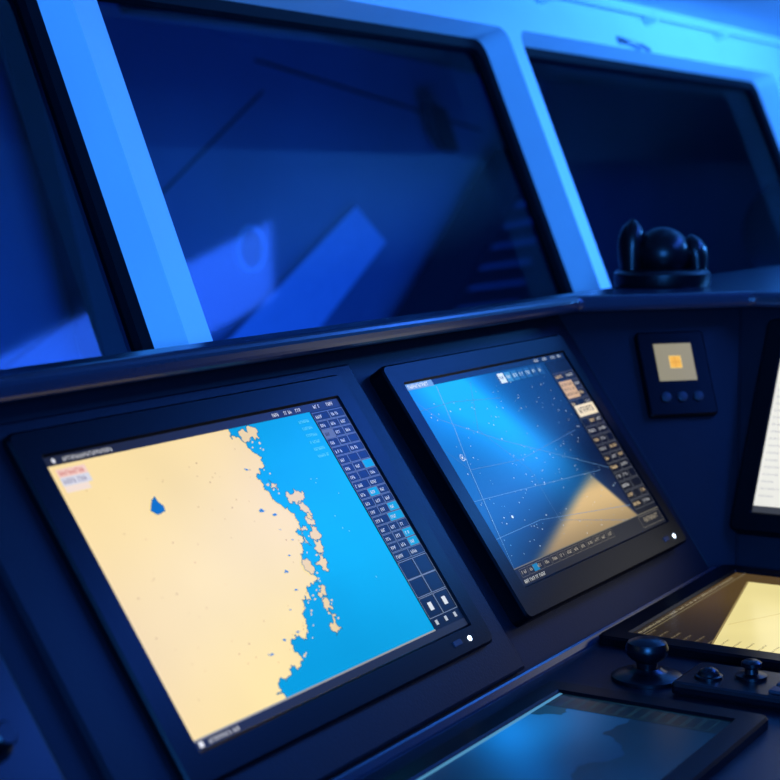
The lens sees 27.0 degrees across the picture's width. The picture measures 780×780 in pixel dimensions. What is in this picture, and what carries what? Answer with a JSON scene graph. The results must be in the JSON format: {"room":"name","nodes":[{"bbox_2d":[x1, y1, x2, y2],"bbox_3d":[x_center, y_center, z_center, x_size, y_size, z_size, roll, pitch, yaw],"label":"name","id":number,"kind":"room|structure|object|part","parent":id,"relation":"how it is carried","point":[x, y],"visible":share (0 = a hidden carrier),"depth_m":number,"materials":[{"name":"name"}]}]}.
{"room":"control cabin","nodes":[
{"label":"control cabin","id":0,"kind":"room"},
{"bbox_2d":[617,0,779,37],"bbox_3d":[-0.306,-0.909,2.267,0.550,0.332,8.700,4,8,32],"label":"ceiling","id":1,"kind":"structure","parent":0,"point":[757,16],"depth_m":4.27,"materials":[{"name":"paint"}]},
{"bbox_3d":[1.492,1.335,1.434,3.820,0.030,8.700,4,8,32],"label":"floor","id":2,"kind":"structure","parent":0,"visible":0},
{"bbox_2d":[0,265,779,779],"bbox_3d":[0.890,0.599,1.952,2.065,1.322,4.700,4,8,32],"label":"console","id":3,"kind":"object","parent":2,"relation":"on","point":[68,710],"visible":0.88,"depth_m":2.08,"materials":[{"name":"plastic"}]},
{"bbox_3d":[-0.347,0.311,1.435,0.036,0.038,0.038,4,8,32],"label":"rotary knob","id":4,"kind":"part","parent":3,"relation":"part of","materials":[{"name":"black plastic"}]},
{"bbox_3d":[-0.635,0.308,1.072,0.284,0.397,1.034,4,8,32],"label":"module plate","id":5,"kind":"part","parent":3,"relation":"part of","materials":[{"name":"black plastic"}]},
{"bbox_2d":[2,375,491,779],"bbox_3d":[-0.132,0.187,1.879,0.242,0.340,0.622,4,8,32],"label":"monitor","id":6,"kind":"object","parent":3,"relation":"on","point":[257,569],"visible":1,"depth_m":1.82,"materials":[{"name":"black plastic"}]},
{"bbox_3d":[-0.140,0.207,1.868,0.281,0.395,0.750,4,8,32],"label":"module plate","id":7,"kind":"part","parent":3,"relation":"part of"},
{"bbox_2d":[0,265,779,402],"bbox_3d":[0.889,-0.043,1.870,2.050,0.029,4.700,4,8,32],"label":"shelf","id":8,"kind":"object","parent":3,"relation":"attached to","point":[750,292],"depth_m":2.25,"materials":[{"name":"plastic"}]},
{"bbox_2d":[369,335,685,626],"bbox_3d":[0.228,0.114,2.464,0.252,0.345,0.576,4,8,32],"label":"monitor","id":9,"kind":"object","parent":3,"relation":"on","point":[544,490],"visible":1,"depth_m":2.40,"materials":[{"name":"black plastic"}]},
{"bbox_2d":[382,681,767,779],"bbox_3d":[0.197,0.410,1.782,0.289,0.014,0.497,4,8,32],"label":"display","id":10,"kind":"object","parent":3,"relation":"on","point":[558,730],"visible":1,"depth_m":1.84,"materials":[{"name":"black plastic"}]},
{"bbox_2d":[611,635,681,688],"bbox_3d":[0.334,0.348,2.107,0.092,0.054,0.092,4,8,32],"label":"joystick","id":11,"kind":"object","parent":3,"relation":"on","point":[646,651],"visible":0.99,"depth_m":2.09,"materials":[{"name":"black plastic"}]},
{"bbox_3d":[0.334,0.342,2.106,0.056,0.040,0.056,4,8,32],"label":"knob","id":12,"kind":"part","parent":11,"relation":"part of","materials":[{"name":"black plastic"}]},
{"bbox_2d":[614,219,710,288],"bbox_3d":[0.511,-0.259,3.046,0.180,0.126,0.180,4,8,32],"label":"gimbal compass","id":13,"kind":"object","parent":3,"relation":"on","point":[661,257],"visible":1,"depth_m":3.01,"materials":[{"name":"black plastic"}]},
{"bbox_3d":[0.452,-0.267,3.045,0.054,0.108,0.060,4,8,32],"label":"gimbal arm","id":14,"kind":"part","parent":13,"relation":"part of","materials":[{"name":"black plastic"}]},
{"bbox_2d":[640,227,689,268],"bbox_3d":[0.511,-0.265,3.045,0.106,0.080,0.106,4,8,32],"label":"bowl","id":15,"kind":"object","parent":13,"relation":"on","point":[661,247],"depth_m":3.01,"materials":[{"name":"black plastic"}]},
{"bbox_3d":[0.573,-0.253,3.047,0.053,0.078,0.057,4,8,32],"label":"gimbal arm","id":16,"kind":"part","parent":13,"relation":"part of","materials":[{"name":"black plastic"}]},
{"bbox_2d":[633,331,717,418],"bbox_3d":[0.500,-0.027,2.838,0.126,0.144,0.085,-2,7,-13],"label":"instrument","id":17,"kind":"object","parent":3,"relation":"on","point":[674,370],"visible":1,"depth_m":2.83,"materials":[{"name":"black plastic"}]},
{"bbox_2d":[599,565,779,670],"bbox_3d":[0.555,0.331,2.400,0.317,0.014,0.502,4,8,32],"label":"display","id":18,"kind":"object","parent":3,"relation":"on","point":[730,614],"visible":1,"depth_m":2.35,"materials":[{"name":"black plastic"}]},
{"bbox_2d":[672,658,779,710],"bbox_3d":[0.485,0.364,2.018,0.248,0.041,0.107,4,8,32],"label":"control keypad","id":19,"kind":"object","parent":3,"relation":"on","point":[748,685],"visible":1,"depth_m":2.03,"materials":[{"name":"black plastic"}]},
{"bbox_2d":[730,319,779,537],"bbox_3d":[0.874,0.074,2.659,0.583,0.354,0.210,4,8,32],"label":"monitor","id":20,"kind":"object","parent":3,"relation":"on","point":[756,507],"visible":1,"depth_m":2.77,"materials":[{"name":"black plastic"}]},
{"label":"wall","id":21,"kind":"structure","parent":0,"visible":0},
{"bbox_2d":[37,0,200,348],"bbox_3d":[-0.713,-0.238,1.701,0.368,0.853,1.354,4,8,32],"label":"window frame","id":22,"kind":"structure","parent":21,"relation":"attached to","point":[132,212],"depth_m":2.26,"materials":[{"name":"metal"}]},
{"bbox_2d":[0,0,134,369],"bbox_3d":[-0.759,-0.198,1.735,0.250,0.619,1.294,4,8,32],"label":"pane","id":23,"kind":"object","parent":22,"relation":"attached to","point":[59,301],"visible":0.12,"depth_m":2.19,"materials":[{"name":"clear glass"}]},
{"bbox_2d":[16,0,153,350],"bbox_3d":[-0.751,-0.204,1.729,0.273,0.637,1.300,4,8,32],"label":"seal","id":24,"kind":"object","parent":22,"relation":"attached to","point":[31,13],"visible":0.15,"depth_m":2.27,"materials":[{"name":"black rubber"}]},
{"bbox_2d":[85,0,605,342],"bbox_3d":[-0.001,-0.385,2.843,0.368,0.853,1.356,4,8,32],"label":"window frame","id":25,"kind":"structure","parent":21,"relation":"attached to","point":[485,21],"depth_m":3.36,"materials":[{"name":"metal"}]},
{"bbox_2d":[97,0,561,340],"bbox_3d":[-0.047,-0.344,2.877,0.250,0.619,1.296,4,8,32],"label":"pane","id":26,"kind":"object","parent":25,"relation":"attached to","point":[307,177],"visible":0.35,"depth_m":2.79,"materials":[{"name":"clear glass"}]},
{"bbox_2d":[111,0,573,293],"bbox_3d":[-0.039,-0.350,2.872,0.273,0.637,1.302,4,8,32],"label":"seal","id":27,"kind":"object","parent":25,"relation":"attached to","point":[225,8],"visible":0.32,"depth_m":3.21,"materials":[{"name":"black rubber"}]},
{"bbox_2d":[501,0,779,287],"bbox_3d":[0.809,-0.551,4.142,0.368,0.853,1.722,4,8,32],"label":"window frame","id":28,"kind":"structure","parent":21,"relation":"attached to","point":[565,26],"depth_m":4.03,"materials":[{"name":"metal"}]},
{"bbox_2d":[616,36,650,51],"bbox_3d":[0.598,-0.845,3.964,0.028,0.030,0.143,5,9,39],"label":"handle","id":29,"kind":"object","parent":28,"relation":"attached to","point":[621,40],"depth_m":3.93,"materials":[{"name":"silver metal"}]},
{"bbox_3d":[0.560,-0.846,3.928,0.012,0.019,0.040,4,8,32],"label":"latch plate","id":30,"kind":"part","parent":29,"relation":"part of","materials":[{"name":"silver metal"}]},
{"bbox_3d":[0.607,-0.843,3.968,0.020,0.024,0.126,5,9,40],"label":"latch handle","id":31,"kind":"part","parent":29,"relation":"part of","materials":[{"name":"silver metal"}]},
{"bbox_2d":[524,47,779,169],"bbox_3d":[0.770,-0.517,4.170,0.273,0.637,1.668,4,8,32],"label":"seal","id":32,"kind":"object","parent":28,"relation":"attached to","point":[532,53],"visible":0.33,"depth_m":4.27,"materials":[{"name":"black rubber"}]},
{"bbox_2d":[528,59,779,287],"bbox_3d":[0.762,-0.511,4.176,0.250,0.619,1.662,4,8,32],"label":"pane","id":33,"kind":"object","parent":28,"relation":"attached to","point":[697,159],"visible":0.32,"depth_m":4.15,"materials":[{"name":"clear glass"}]},
{"bbox_2d":[537,0,779,45],"bbox_3d":[-0.082,-0.784,2.913,0.040,0.034,6.800,4,8,32],"label":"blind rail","id":34,"kind":"object","parent":28,"relation":"attached to","point":[649,19],"visible":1,"depth_m":4.14,"materials":[{"name":"metal"}]},
{"bbox_2d":[761,34,779,83],"bbox_3d":[1.619,-0.718,5.442,0.368,0.853,1.360,4,8,32],"label":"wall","id":35,"kind":"structure","parent":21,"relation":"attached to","point":[773,51],"depth_m":4.94,"materials":[{"name":"paint"}]}
]}

